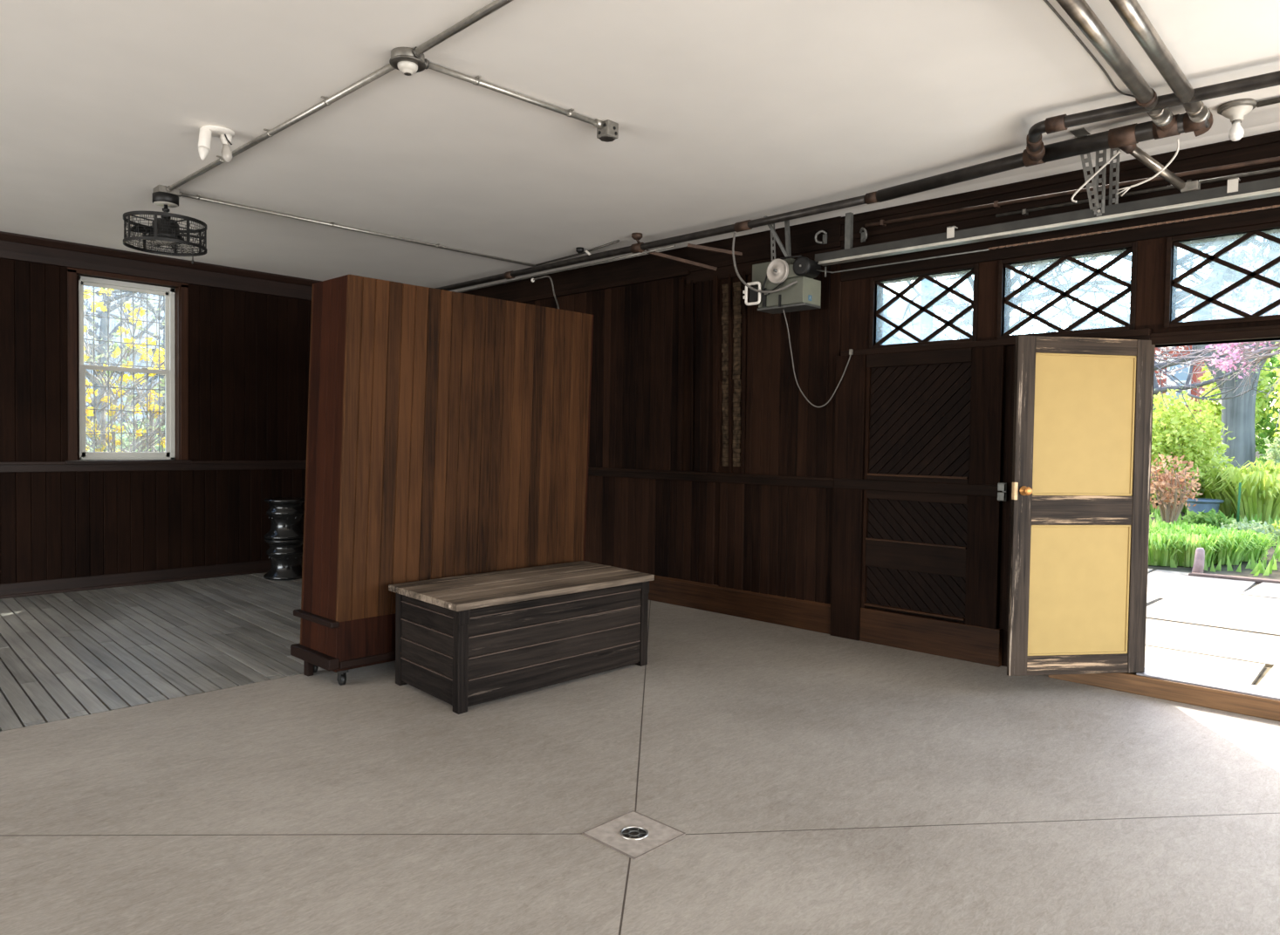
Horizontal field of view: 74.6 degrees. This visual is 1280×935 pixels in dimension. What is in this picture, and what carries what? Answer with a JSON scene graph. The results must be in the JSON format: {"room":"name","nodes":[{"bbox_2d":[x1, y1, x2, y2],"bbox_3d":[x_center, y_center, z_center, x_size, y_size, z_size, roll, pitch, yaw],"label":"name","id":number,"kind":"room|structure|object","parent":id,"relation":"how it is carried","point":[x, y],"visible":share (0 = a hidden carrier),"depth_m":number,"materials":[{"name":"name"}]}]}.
{"room":"garage","nodes":[
{"label":"garage","id":0,"kind":"room"},
{"bbox_2d":[0,258,311,584],"bbox_3d":[-7.238,-0.485,7.249,0.220,3.550,12.520,2,2,44],"label":"wall","id":1,"kind":"structure","parent":0,"point":[249,353],"depth_m":9.20,"materials":[{"name":"brown wood"}]},
{"bbox_2d":[64,266,191,465],"bbox_3d":[-5.494,-1.060,9.018,0.270,2.040,1.190,2,2,44],"label":"window","id":2,"kind":"structure","parent":1,"relation":"in","point":[176,441],"depth_m":9.12,"materials":[{"name":"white wood"}]},
{"bbox_2d":[0,557,302,599],"bbox_3d":[-7.248,1.224,7.145,0.050,0.140,12.320,2,2,44],"label":"baseboard","id":3,"kind":"structure","parent":1,"relation":"attached to","point":[23,589],"depth_m":8.99,"materials":[{"name":"brown wood"}]},
{"bbox_2d":[0,460,306,472],"bbox_3d":[-7.230,0.012,7.111,0.050,0.105,12.320,2,2,44],"label":"trim","id":4,"kind":"structure","parent":1,"relation":"attached to","point":[5,467],"depth_m":9.11,"materials":[{"name":"brown wood"}]},
{"bbox_2d":[0,231,322,301],"bbox_3d":[-7.181,-2.129,7.033,0.100,0.250,12.320,2,2,44],"label":"trim","id":5,"kind":"structure","parent":1,"relation":"attached to","point":[16,247],"depth_m":9.01,"materials":[{"name":"brown wood"}]},
{"bbox_2d":[0,572,1279,934],"bbox_3d":[-1.130,1.617,1.321,17.560,0.141,12.520,2,2,44],"label":"floor","id":6,"kind":"structure","parent":0,"point":[815,783],"depth_m":3.87,"materials":[{"name":"concrete"}]},
{"bbox_2d":[263,538,303,580],"bbox_3d":[-4.079,1.041,9.689,0.480,0.455,0.480,2,2,44],"label":"garden stool","id":7,"kind":"object","parent":6,"relation":"on","point":[285,556],"visible":0.9,"depth_m":9.53,"materials":[{"name":"black ceramic"}]},
{"bbox_2d":[263,497,304,540],"bbox_3d":[-4.072,0.584,9.676,0.480,0.455,0.480,2,2,44],"label":"garden stool","id":8,"kind":"object","parent":7,"relation":"on","point":[285,515],"visible":0.96,"depth_m":9.52,"materials":[{"name":"black ceramic"}]},
{"bbox_2d":[290,274,593,685],"bbox_3d":[-1.374,0.074,6.315,0.570,2.655,2.276,2,2,44],"label":"wall","id":9,"kind":"structure","parent":6,"relation":"on","point":[448,432],"depth_m":5.81,"materials":[{"name":"brown wood"}]},
{"bbox_2d":[388,561,654,714],"bbox_3d":[-0.764,1.097,5.818,0.881,0.656,1.790,2,2,44],"label":"storage chest","id":10,"kind":"object","parent":6,"relation":"on","point":[465,641],"visible":1,"depth_m":5.39,"materials":[{"name":"brown wood"}]},
{"bbox_2d":[581,810,685,860],"bbox_3d":[-0.024,1.498,3.443,0.302,0.009,0.302,2,2,44],"label":"floor drain","id":11,"kind":"object","parent":6,"relation":"on","point":[634,844],"visible":1,"depth_m":3.43,"materials":[{"name":"grey metal"}]},
{"bbox_2d":[622,828,646,838],"bbox_3d":[-0.024,1.502,3.443,0.104,0.001,0.104,2,2,44],"label":"drain","id":12,"kind":"object","parent":11,"relation":"on","point":[627,833],"depth_m":3.44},
{"bbox_2d":[0,0,1279,292],"bbox_3d":[-1.096,-2.048,1.270,17.660,0.150,12.570,2,2,44],"label":"ceiling","id":13,"kind":"structure","parent":0,"point":[726,112],"depth_m":4.92,"materials":[{"name":"paint"}]},
{"bbox_2d":[123,184,207,264],"bbox_3d":[-3.725,-1.899,6.604,0.577,0.585,0.577,1,2,-11],"label":"ceiling fan","id":14,"kind":"object","parent":13,"relation":"hanging from","point":[163,230],"visible":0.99,"depth_m":6.52,"materials":[{"name":"black metal"}]},
{"bbox_2d":[198,124,234,162],"bbox_3d":[-2.684,-2.029,5.335,0.202,0.224,0.197,0,2,-20],"label":"floodlight","id":15,"kind":"object","parent":13,"relation":"attached to","point":[225,134],"visible":1,"depth_m":5.27,"materials":[{"name":"white plastic"}]},
{"bbox_2d":[198,126,212,150],"bbox_3d":[-2.727,-2.059,5.267,0.068,0.151,0.097,1,2,-6],"label":"lamp","id":16,"kind":"object","parent":15,"relation":"on","point":[205,133],"depth_m":5.24,"materials":[{"name":"white plastic"}]},
{"bbox_2d":[219,134,232,145],"bbox_3d":[-2.642,-2.089,5.361,0.072,0.062,0.072,2,2,44],"label":"lamp","id":17,"kind":"object","parent":15,"relation":"on","point":[226,140],"depth_m":5.34,"materials":[{"name":"white plastic"}]},
{"bbox_2d":[168,63,395,191],"bbox_3d":[-2.461,-2.118,5.431,3.303,0.039,0.078,2,2,43],"label":"conduit","id":18,"kind":"object","parent":13,"relation":"attached to","point":[327,101],"visible":0.82,"depth_m":5.06,"materials":[{"name":"metal"}]},
{"bbox_2d":[181,192,535,266],"bbox_3d":[-2.391,-2.190,7.945,0.070,0.034,3.611,2,2,45],"label":"conduit","id":19,"kind":"object","parent":13,"relation":"attached to","point":[196,197],"visible":0.95,"depth_m":7.62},
{"bbox_2d":[389,46,429,75],"bbox_3d":[-1.171,-2.037,4.241,0.189,0.106,0.180,1,2,1],"label":"junction box","id":20,"kind":"object","parent":13,"relation":"attached to","point":[405,59],"visible":0.97,"depth_m":4.20,"materials":[{"name":"metal"}]},
{"bbox_2d":[415,0,513,54],"bbox_3d":[-0.555,-2.040,3.628,1.527,0.041,0.080,2,2,44],"label":"conduit","id":21,"kind":"object","parent":13,"relation":"attached to","point":[496,4],"visible":1,"depth_m":3.88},
{"bbox_2d":[428,61,596,125],"bbox_3d":[-0.667,-2.072,4.697,1.140,0.036,0.075,-1,2,-42],"label":"conduit","id":22,"kind":"object","parent":13,"relation":"attached to","point":[476,81],"visible":1,"depth_m":4.63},
{"bbox_2d":[457,245,675,293],"bbox_3d":[-1.434,-2.115,9.500,4.900,0.050,0.026,2,2,44],"label":"conduit","id":23,"kind":"object","parent":13,"relation":"attached to","point":[671,246],"visible":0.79,"depth_m":8.77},
{"bbox_2d":[535,239,619,266],"bbox_3d":[-0.652,-2.192,8.631,0.062,0.020,1.495,0,2,-39],"label":"conduit","id":24,"kind":"object","parent":13,"relation":"attached to","point":[617,241],"visible":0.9,"depth_m":8.64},
{"bbox_2d":[593,118,618,142],"bbox_3d":[-0.212,-2.050,5.104,0.104,0.100,0.141,2,2,44],"label":"outlet box","id":25,"kind":"object","parent":13,"relation":"attached to","point":[607,131],"visible":1,"depth_m":5.08,"materials":[{"name":"black metal"}]},
{"bbox_2d":[631,232,642,253],"bbox_3d":[-0.018,-2.102,7.875,0.098,0.143,0.219,1,2,10],"label":"hanger","id":26,"kind":"object","parent":13,"relation":"attached to","point":[637,236],"visible":0.86,"depth_m":7.78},
{"bbox_2d":[435,191,878,290],"bbox_3d":[-0.761,-2.112,8.690,7.092,0.087,0.102,2,2,44],"label":"pipe","id":27,"kind":"object","parent":26,"relation":"hanging from","point":[869,198],"visible":0.91,"depth_m":7.52,"materials":[{"name":"black metal"}]},
{"bbox_2d":[876,152,1025,202],"bbox_3d":[2.190,-1.985,5.702,0.097,0.087,1.321,-1,2,-40],"label":"pipe","id":28,"kind":"object","parent":27,"relation":"attached to","point":[1014,161],"visible":0.72,"depth_m":5.72,"materials":[{"name":"black metal"}]},
{"bbox_2d":[732,215,821,314],"bbox_3d":[1.183,-1.744,7.101,0.735,0.810,0.410,2,2,44],"label":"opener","id":29,"kind":"object","parent":13,"relation":"hanging from","point":[788,284],"visible":0.99,"depth_m":7.01,"materials":[{"name":"grey metal"}]},
{"bbox_2d":[742,281,760,305],"bbox_3d":[0.970,-1.484,7.189,0.180,0.195,0.063,2,2,44],"label":"switch","id":30,"kind":"object","parent":29,"relation":"attached to","point":[755,297],"depth_m":7.18,"materials":[{"name":"white plastic"}]},
{"bbox_2d":[782,309,853,407],"bbox_3d":[1.504,-0.925,7.102,0.590,0.831,0.142,1,2,22],"label":"cable","id":31,"kind":"object","parent":29,"relation":"hanging from","point":[851,351],"visible":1,"depth_m":7.13,"materials":[{"name":"grey plastic"}]},
{"bbox_2d":[814,177,1279,266],"bbox_3d":[3.537,-1.760,4.915,5.760,0.377,0.088,2,2,44],"label":"track","id":32,"kind":"object","parent":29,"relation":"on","point":[1234,192],"visible":1,"depth_m":5.60,"materials":[{"name":"metal"}]},
{"bbox_2d":[816,205,1279,276],"bbox_3d":[3.352,-1.510,5.045,5.410,0.091,0.055,2,2,44],"label":"chain","id":33,"kind":"object","parent":32,"relation":"attached to","point":[1275,206],"visible":0.99,"depth_m":5.55,"materials":[{"name":"grey metal"}]},
{"bbox_2d":[1043,0,1135,97],"bbox_3d":[2.026,-2.013,3.928,2.123,0.031,0.073,-1,2,-45],"label":"cable","id":34,"kind":"object","parent":13,"relation":"attached to","point":[1047,3],"visible":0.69,"depth_m":4.04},
{"bbox_2d":[1069,127,1120,216],"bbox_3d":[2.834,-1.847,5.290,0.536,0.453,0.128,0,2,-39],"label":"bracket","id":35,"kind":"object","parent":13,"relation":"attached to","point":[1081,132],"visible":0.84,"depth_m":5.40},
{"bbox_2d":[1055,0,1175,138],"bbox_3d":[2.149,-1.934,3.871,0.107,0.122,2.611,2,2,43],"label":"pipe","id":36,"kind":"object","parent":13,"relation":"attached to","point":[1079,11],"visible":0.98,"depth_m":3.97,"materials":[{"name":"metal"}]},
{"bbox_2d":[1022,112,1210,166],"bbox_3d":[2.806,-1.957,5.010,0.982,0.112,0.128,2,2,44],"label":"pipe","id":37,"kind":"object","parent":13,"relation":"attached to","point":[1133,133],"visible":0.77,"depth_m":4.96,"materials":[{"name":"black metal"}]},
{"bbox_2d":[1071,150,1121,202],"bbox_3d":[2.806,-1.784,5.171,0.030,0.236,0.327,0,2,-25],"label":"loose wire","id":38,"kind":"object","parent":37,"relation":"hanging from","point":[1119,151],"visible":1,"depth_m":5.19,"materials":[{"name":"beige"}]},
{"bbox_2d":[1116,138,1179,196],"bbox_3d":[3.021,-1.771,4.990,0.058,0.261,0.338,0,2,-36],"label":"loose wire","id":39,"kind":"object","parent":37,"relation":"hanging from","point":[1126,188],"visible":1,"depth_m":4.97,"materials":[{"name":"beige"}]},
{"bbox_2d":[1118,143,1200,192],"bbox_3d":[3.119,-1.811,5.026,0.552,0.283,0.116,0,2,-14],"label":"pipe","id":40,"kind":"object","parent":37,"relation":"attached to","point":[1133,150],"visible":0.9,"depth_m":5.03,"materials":[{"name":"metal"}]},
{"bbox_2d":[1026,70,1279,161],"bbox_3d":[3.886,-1.907,3.661,4.342,0.106,0.496,2,2,44],"label":"pipe","id":41,"kind":"object","parent":13,"relation":"attached to","point":[1035,147],"visible":1,"depth_m":4.57,"materials":[{"name":"black metal"}]},
{"bbox_2d":[1108,0,1213,136],"bbox_3d":[2.299,-1.930,3.797,0.107,0.122,2.711,2,2,43],"label":"pipe","id":42,"kind":"object","parent":13,"relation":"attached to","point":[1131,12],"visible":0.79,"depth_m":3.93,"materials":[{"name":"metal"}]},
{"bbox_2d":[1217,98,1257,141],"bbox_3d":[3.348,-1.935,4.717,0.184,0.200,0.184,2,2,44],"label":"light bulb fixture","id":43,"kind":"object","parent":13,"relation":"attached to","point":[1235,110],"visible":1,"depth_m":4.69,"materials":[{"name":"ceramic"}]},
{"bbox_2d":[1256,96,1279,107],"bbox_3d":[4.304,-1.976,3.851,2.397,0.036,0.075,2,2,42],"label":"conduit","id":44,"kind":"object","parent":13,"relation":"attached to","point":[1275,100],"visible":1,"depth_m":4.61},
{"bbox_2d":[522,221,1279,666],"bbox_3d":[3.188,-0.292,5.772,17.360,3.550,0.180,2,2,44],"label":"wall","id":45,"kind":"structure","parent":0,"point":[764,539],"depth_m":7.83,"materials":[{"name":"brown wood"}]},
{"bbox_2d":[646,249,717,271],"bbox_3d":[0.396,-1.982,8.041,0.688,0.219,0.045,1,2,11],"label":"brace","id":46,"kind":"object","parent":45,"relation":"attached to","point":[657,254],"visible":0.86,"depth_m":8.02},
{"bbox_2d":[588,467,833,488],"bbox_3d":[-0.682,0.037,9.339,6.460,0.090,0.060,2,2,44],"label":"trim","id":47,"kind":"structure","parent":45,"relation":"attached to","point":[824,482],"depth_m":7.95,"materials":[{"name":"brown wood"}]},
{"bbox_2d":[677,271,746,473],"bbox_3d":[0.684,-0.892,8.038,0.825,1.890,0.045,2,2,44],"label":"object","id":48,"kind":"structure","parent":45,"relation":"attached to","point":[717,391],"depth_m":7.98,"materials":[{"name":"brown wood"}]},
{"bbox_2d":[687,243,742,255],"bbox_3d":[0.697,-2.010,7.768,0.521,0.110,0.045,1,2,1],"label":"brace","id":49,"kind":"object","parent":45,"relation":"attached to","point":[689,245],"visible":1,"depth_m":7.75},
{"bbox_2d":[721,281,742,466],"bbox_3d":[0.857,-0.869,7.886,0.250,1.716,0.022,2,2,44],"label":"trim","id":50,"kind":"structure","parent":45,"relation":"attached to","point":[737,286],"depth_m":7.86,"materials":[{"name":"wood"}]},
{"bbox_2d":[648,574,830,634],"bbox_3d":[-0.690,1.196,9.381,6.460,0.260,0.035,2,2,44],"label":"baseboard","id":51,"kind":"structure","parent":45,"relation":"attached to","point":[804,614],"depth_m":7.78,"materials":[{"name":"brown wood"}]},
{"bbox_2d":[460,130,1279,302],"bbox_3d":[3.216,-1.782,5.592,17.160,0.560,0.070,2,2,44],"label":"trim","id":52,"kind":"structure","parent":45,"relation":"attached to","point":[756,248],"depth_m":6.30,"materials":[{"name":"brown wood"}]},
{"bbox_2d":[869,263,978,349],"bbox_3d":[2.228,-1.248,6.616,0.880,0.585,0.080,2,2,44],"label":"window","id":53,"kind":"structure","parent":45,"relation":"in","point":[975,270],"depth_m":6.58,"materials":[{"name":"brown wood"}]},
{"bbox_2d":[830,328,1151,667],"bbox_3d":[2.482,0.258,6.317,2.300,2.400,0.075,2,2,44],"label":"door","id":54,"kind":"structure","parent":45,"relation":"in","point":[909,536],"depth_m":6.58,"materials":[{"name":"brown wood"}]},
{"bbox_2d":[997,482,1006,501],"bbox_3d":[2.636,0.178,6.127,0.060,0.135,0.035,2,2,44],"label":"strike plate","id":55,"kind":"object","parent":54,"relation":"attached to","point":[1002,487],"visible":1,"depth_m":6.12,"materials":[{"name":"grey metal"}]},
{"bbox_2d":[996,241,1137,339],"bbox_3d":[2.981,-1.216,5.899,0.900,0.585,0.080,2,2,44],"label":"window","id":56,"kind":"structure","parent":45,"relation":"in","point":[1132,247],"depth_m":5.86,"materials":[{"name":"brown wood"}]},
{"bbox_2d":[864,156,1279,227],"bbox_3d":[3.638,-1.847,5.154,4.951,0.136,0.060,2,2,44],"label":"pipe","id":57,"kind":"object","parent":45,"relation":"attached to","point":[996,204],"visible":0.8,"depth_m":5.82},
{"bbox_2d":[1006,335,1155,676],"bbox_3d":[2.871,0.256,5.430,0.969,2.185,0.090,1,2,-9],"label":"door","id":58,"kind":"structure","parent":45,"relation":"in","point":[1083,407],"depth_m":5.46,"materials":[{"name":"brown wood"}]},
{"bbox_2d":[995,167,1279,217],"bbox_3d":[4.019,-1.760,4.796,3.900,0.059,0.055,2,2,44],"label":"pipe","id":59,"kind":"object","parent":45,"relation":"attached to","point":[1025,212],"visible":0.7,"depth_m":5.48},
{"bbox_2d":[1048,672,1279,721],"bbox_3d":[4.175,1.463,4.811,3.400,0.125,0.225,2,2,44],"label":"trim","id":60,"kind":"structure","parent":45,"relation":"attached to","point":[1258,707],"depth_m":5.34,"materials":[{"name":"brown wood"}]},
{"bbox_2d":[1133,324,1279,673],"bbox_3d":[6.403,0.431,2.711,8.442,2.370,0.190,2,2,44],"label":"trim","id":61,"kind":"structure","parent":45,"relation":"attached to","point":[1221,335],"depth_m":5.25,"materials":[{"name":"brown wood"}]},
{"bbox_2d":[1136,666,1279,700],"bbox_3d":[4.383,1.402,4.636,2.862,0.013,0.230,2,2,44],"label":"trim","id":62,"kind":"structure","parent":45,"relation":"attached to","point":[1263,692],"depth_m":5.32,"materials":[{"name":"metal"}]},
{"bbox_2d":[1163,221,1279,328],"bbox_3d":[3.761,-1.184,5.157,0.917,0.585,0.080,2,2,44],"label":"window","id":63,"kind":"structure","parent":45,"relation":"in","point":[1256,317],"depth_m":5.27,"materials":[{"name":"brown wood"}]},
{"label":"outside","id":64,"kind":"structure","parent":0,"visible":0},
{"bbox_2d":[1146,429,1279,685],"bbox_3d":[0.178,-0.557,21.924,90.000,2.982,92.000,2,2,44],"label":"ground","id":65,"kind":"structure","parent":64,"point":[1245,572],"depth_m":10.80,"materials":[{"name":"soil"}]},
{"bbox_2d":[83,287,164,451],"bbox_3d":[-5.668,-0.614,9.432,0.017,3.670,1.850,2,2,44],"label":"trellis","id":66,"kind":"object","parent":65,"relation":"on","point":[93,292],"visible":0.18,"depth_m":9.32,"materials":[{"name":"metal"}]},
{"bbox_2d":[83,289,164,451],"bbox_3d":[-10.842,-2.331,16.720,7.570,6.605,4.498,0,2,-33],"label":"bare tree","id":67,"kind":"object","parent":65,"relation":"on","point":[103,328],"visible":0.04,"depth_m":16.45,"materials":[{"name":"grey plant"}]},
{"bbox_2d":[83,287,164,451],"bbox_3d":[-11.134,-3.254,19.723,5.077,8.273,7.289,2,2,44],"label":"bare tree","id":68,"kind":"object","parent":65,"relation":"on","point":[150,306],"visible":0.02,"depth_m":19.76,"materials":[{"name":"grey plant"}]},
{"bbox_2d":[83,287,164,451],"bbox_3d":[-6.635,-1.375,10.541,3.185,5.162,3.262,1,2,16],"label":"tree","id":69,"kind":"object","parent":65,"relation":"on","point":[101,448],"visible":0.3,"depth_m":10.54,"materials":[{"name":"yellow plant"}]},
{"bbox_2d":[83,287,164,451],"bbox_3d":[-6.466,-0.929,11.590,2.840,4.215,3.962,1,2,18],"label":"flowering shrub","id":70,"kind":"object","parent":65,"relation":"on","point":[117,352],"visible":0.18,"depth_m":10.97,"materials":[{"name":"yellow plant"}]},
{"bbox_2d":[83,285,164,451],"bbox_3d":[-16.859,-2.871,25.693,6.800,7.000,13.000,2,2,44],"label":"sky","id":71,"kind":"structure","parent":65,"relation":"on","point":[116,311],"depth_m":24.02,"materials":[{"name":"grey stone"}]},
{"bbox_2d":[85,414,164,451],"bbox_3d":[-8.911,0.049,15.246,1.884,2.016,3.565,2,2,44],"label":"shrub","id":72,"kind":"object","parent":65,"relation":"on","point":[124,437],"visible":0.02,"depth_m":14.93,"materials":[{"name":"grey plant"}]},
{"bbox_2d":[882,294,949,345],"bbox_3d":[11.456,-4.293,40.133,5.600,8.050,6.600,2,2,44],"label":"house","id":73,"kind":"structure","parent":65,"relation":"on","point":[899,307],"depth_m":38.85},
{"bbox_2d":[919,277,947,339],"bbox_3d":[7.932,-3.646,22.780,0.700,8.568,0.340,2,2,44],"label":"utility pole","id":74,"kind":"object","parent":65,"relation":"on","point":[926,319],"visible":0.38,"depth_m":22.74,"materials":[{"name":"grey"}]},
{"bbox_2d":[891,265,1125,342],"bbox_3d":[11.105,-3.232,26.169,7.228,6.993,5.206,2,2,34],"label":"bare tree","id":75,"kind":"object","parent":65,"relation":"on","point":[969,319],"visible":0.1,"depth_m":26.41,"materials":[{"name":"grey plant"}]},
{"bbox_2d":[882,254,1261,422],"bbox_3d":[7.394,-3.863,16.439,4.459,9.769,7.502,-1,2,-40],"label":"bare tree","id":76,"kind":"object","parent":65,"relation":"on","point":[1022,297],"visible":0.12,"depth_m":16.16,"materials":[{"name":"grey plant"}]},
{"bbox_2d":[1042,274,1221,405],"bbox_3d":[11.874,-2.243,21.758,5.446,5.500,5.127,2,2,44],"label":"blossom tree","id":77,"kind":"object","parent":65,"relation":"on","point":[1105,320],"visible":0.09,"depth_m":20.85,"materials":[{"name":"pink plant"}]},
{"bbox_2d":[1009,232,1279,495],"bbox_3d":[10.824,-2.858,17.546,5.289,7.439,6.592,0,2,-39],"label":"bare tree","id":78,"kind":"object","parent":65,"relation":"on","point":[1205,286],"visible":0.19,"depth_m":16.83,"materials":[{"name":"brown plant"}]},
{"bbox_2d":[1114,315,1208,432],"bbox_3d":[23.118,-3.695,37.317,4.400,6.350,6.600,2,2,44],"label":"brick house","id":79,"kind":"structure","parent":65,"relation":"on","point":[1181,376],"depth_m":34.25,"materials":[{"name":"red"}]},
{"bbox_2d":[1148,530,1191,566],"bbox_3d":[6.947,1.075,11.279,0.948,0.439,0.925,0,2,-19],"label":"plant","id":80,"kind":"object","parent":65,"relation":"on","point":[1160,550],"visible":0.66,"depth_m":11.04,"materials":[{"name":"green plant"}]},
{"bbox_2d":[1149,452,1202,525],"bbox_3d":[8.449,0.440,13.469,1.011,1.368,1.066,2,2,44],"label":"shrub","id":81,"kind":"object","parent":65,"relation":"on","point":[1163,481],"visible":0.87,"depth_m":13.38,"materials":[{"name":"brown plant"}]},
{"bbox_2d":[1078,232,1279,472],"bbox_3d":[13.795,-3.347,19.961,4.854,7.965,6.093,0,2,-30],"label":"tree","id":82,"kind":"object","parent":65,"relation":"on","point":[1238,414],"visible":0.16,"depth_m":19.17,"materials":[{"name":"grey plant"}]},
{"bbox_2d":[1149,520,1216,533],"bbox_3d":[7.607,1.006,11.831,1.157,0.461,1.106,2,2,44],"label":"plant","id":83,"kind":"object","parent":65,"relation":"on","point":[1184,526],"visible":0.23,"depth_m":11.75,"materials":[{"name":"green plant"}]},
{"bbox_2d":[1149,438,1229,508],"bbox_3d":[10.302,0.007,16.679,2.346,1.898,1.707,2,2,44],"label":"shrub","id":84,"kind":"object","parent":65,"relation":"on","point":[1222,455],"visible":0.02,"depth_m":16.02,"materials":[{"name":"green plant"}]},
{"bbox_2d":[1150,528,1230,568],"bbox_3d":[7.308,1.063,11.158,1.007,0.462,1.017,2,2,44],"label":"plant","id":85,"kind":"object","parent":65,"relation":"on","point":[1186,558],"visible":0.62,"depth_m":10.93,"materials":[{"name":"green plant"}]},
{"bbox_2d":[1150,389,1235,510],"bbox_3d":[9.782,-0.257,15.546,1.974,2.396,1.984,1,2,-1],"label":"shrub","id":86,"kind":"object","parent":65,"relation":"on","point":[1187,435],"visible":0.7,"depth_m":15.07,"materials":[{"name":"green plant"}]},
{"bbox_2d":[1191,547,1204,573],"bbox_3d":[6.997,1.193,10.541,0.133,0.367,0.149,2,2,44],"label":"post","id":87,"kind":"object","parent":65,"relation":"on","point":[1198,566],"visible":0.85,"depth_m":10.50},
{"bbox_2d":[1121,232,1279,431],"bbox_3d":[10.274,-1.419,13.173,3.096,5.196,4.672,0,2,-34],"label":"blossom tree","id":88,"kind":"object","parent":65,"relation":"on","point":[1236,358],"visible":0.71,"depth_m":13.56,"materials":[{"name":"pink plant"}]},
{"bbox_2d":[1185,498,1224,513],"bbox_3d":[10.001,0.760,14.931,0.610,0.400,0.610,2,2,44],"label":"planter","id":89,"kind":"object","parent":65,"relation":"on","point":[1202,504],"visible":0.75,"depth_m":14.73,"materials":[{"name":"blue ceramic"}]},
{"bbox_2d":[1180,507,1235,528],"bbox_3d":[9.209,0.885,13.623,0.768,0.482,0.640,2,2,44],"label":"plant","id":90,"kind":"object","parent":65,"relation":"on","point":[1211,517],"visible":0.61,"depth_m":13.52,"materials":[{"name":"green plant"}]},
{"bbox_2d":[1144,568,1279,690],"bbox_3d":[5.723,1.406,7.651,16.541,0.034,5.966,2,2,44],"label":"paving","id":91,"kind":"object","parent":65,"relation":"on","point":[1209,627],"visible":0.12,"depth_m":7.33,"materials":[{"name":"concrete"}]},
{"bbox_2d":[1188,572,1279,583],"bbox_3d":[8.265,1.382,9.257,3.737,0.075,0.140,2,2,39],"label":"edging","id":92,"kind":"object","parent":91,"relation":"on","point":[1256,580],"visible":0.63,"depth_m":10.09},
{"bbox_2d":[1177,465,1248,506],"bbox_3d":[11.024,0.375,16.426,1.746,0.879,1.760,2,2,44],"label":"clump","id":93,"kind":"object","parent":65,"relation":"on","point":[1208,496],"visible":0.04,"depth_m":16.10,"materials":[{"name":"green plant"}]},
{"bbox_2d":[1149,454,1279,575],"bbox_3d":[12.722,0.391,20.145,14.832,1.522,21.401,2,2,44],"label":"grass","id":94,"kind":"structure","parent":65,"relation":"on","point":[1258,568],"depth_m":11.13,"materials":[{"name":"green plant"}]},
{"bbox_2d":[1178,525,1266,565],"bbox_3d":[7.753,1.043,11.252,1.018,0.462,1.022,0,2,-16],"label":"plant","id":95,"kind":"object","parent":65,"relation":"on","point":[1236,557],"visible":0.63,"depth_m":11.01,"materials":[{"name":"green plant"}]},
{"bbox_2d":[1197,358,1273,436],"bbox_3d":[17.765,-2.052,25.133,1.922,4.164,2.740,2,2,44],"label":"shrub","id":96,"kind":"object","parent":65,"relation":"on","point":[1261,406],"visible":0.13,"depth_m":24.76,"materials":[{"name":"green plant"}]},
{"bbox_2d":[1196,466,1279,518],"bbox_3d":[10.780,0.446,15.184,1.774,0.933,1.735,2,2,44],"label":"clump","id":97,"kind":"object","parent":65,"relation":"on","point":[1225,507],"visible":0.3,"depth_m":14.98,"materials":[{"name":"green plant"}]},
{"bbox_2d":[1236,482,1241,523],"bbox_3d":[10.085,0.653,14.159,0.056,0.801,0.036,2,2,44],"label":"stake","id":98,"kind":"object","parent":65,"relation":"on","point":[1240,483],"visible":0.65,"depth_m":14.14,"materials":[{"name":"green"}]},
{"bbox_2d":[1206,468,1279,524],"bbox_3d":[10.733,0.487,14.609,1.589,0.930,1.806,2,2,44],"label":"clump","id":99,"kind":"object","parent":65,"relation":"on","point":[1260,490],"visible":0.8,"depth_m":14.29,"materials":[{"name":"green plant"}]},
{"bbox_2d":[1219,528,1279,561],"bbox_3d":[8.178,1.052,11.440,0.958,0.396,0.957,2,2,44],"label":"plant","id":100,"kind":"object","parent":65,"relation":"on","point":[1263,542],"visible":0.38,"depth_m":11.19,"materials":[{"name":"green plant"}]},
{"bbox_2d":[1219,515,1279,541],"bbox_3d":[9.206,0.945,12.666,0.763,0.456,0.766,1,2,-7],"label":"plant","id":101,"kind":"object","parent":65,"relation":"on","point":[1258,528],"visible":0.43,"depth_m":12.59,"materials":[{"name":"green plant"}]},
{"bbox_2d":[1236,459,1279,480],"bbox_3d":[11.402,0.397,14.834,1.989,1.045,1.792,2,2,44],"label":"clump","id":102,"kind":"object","parent":65,"relation":"on","point":[1269,463],"visible":0.18,"depth_m":14.89,"materials":[{"name":"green plant"}]},
{"bbox_2d":[1254,342,1279,463],"bbox_3d":[20.282,-2.012,26.224,4.660,4.627,3.385,2,2,44],"label":"shrub","id":103,"kind":"object","parent":65,"relation":"on","point":[1260,443],"visible":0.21,"depth_m":26.03,"materials":[{"name":"green plant"}]},
{"bbox_2d":[1260,431,1279,467],"bbox_3d":[15.098,-0.266,18.778,2.011,1.668,2.093,2,2,44],"label":"shrub","id":104,"kind":"object","parent":65,"relation":"on","point":[1275,454],"visible":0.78,"depth_m":19.00,"materials":[{"name":"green plant"}]},
{"bbox_2d":[1268,355,1279,443],"bbox_3d":[16.295,-1.533,19.943,2.223,3.968,2.640,2,2,44],"label":"shrub","id":105,"kind":"object","parent":65,"relation":"on","point":[1276,371],"visible":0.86,"depth_m":20.32,"materials":[{"name":"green plant"}]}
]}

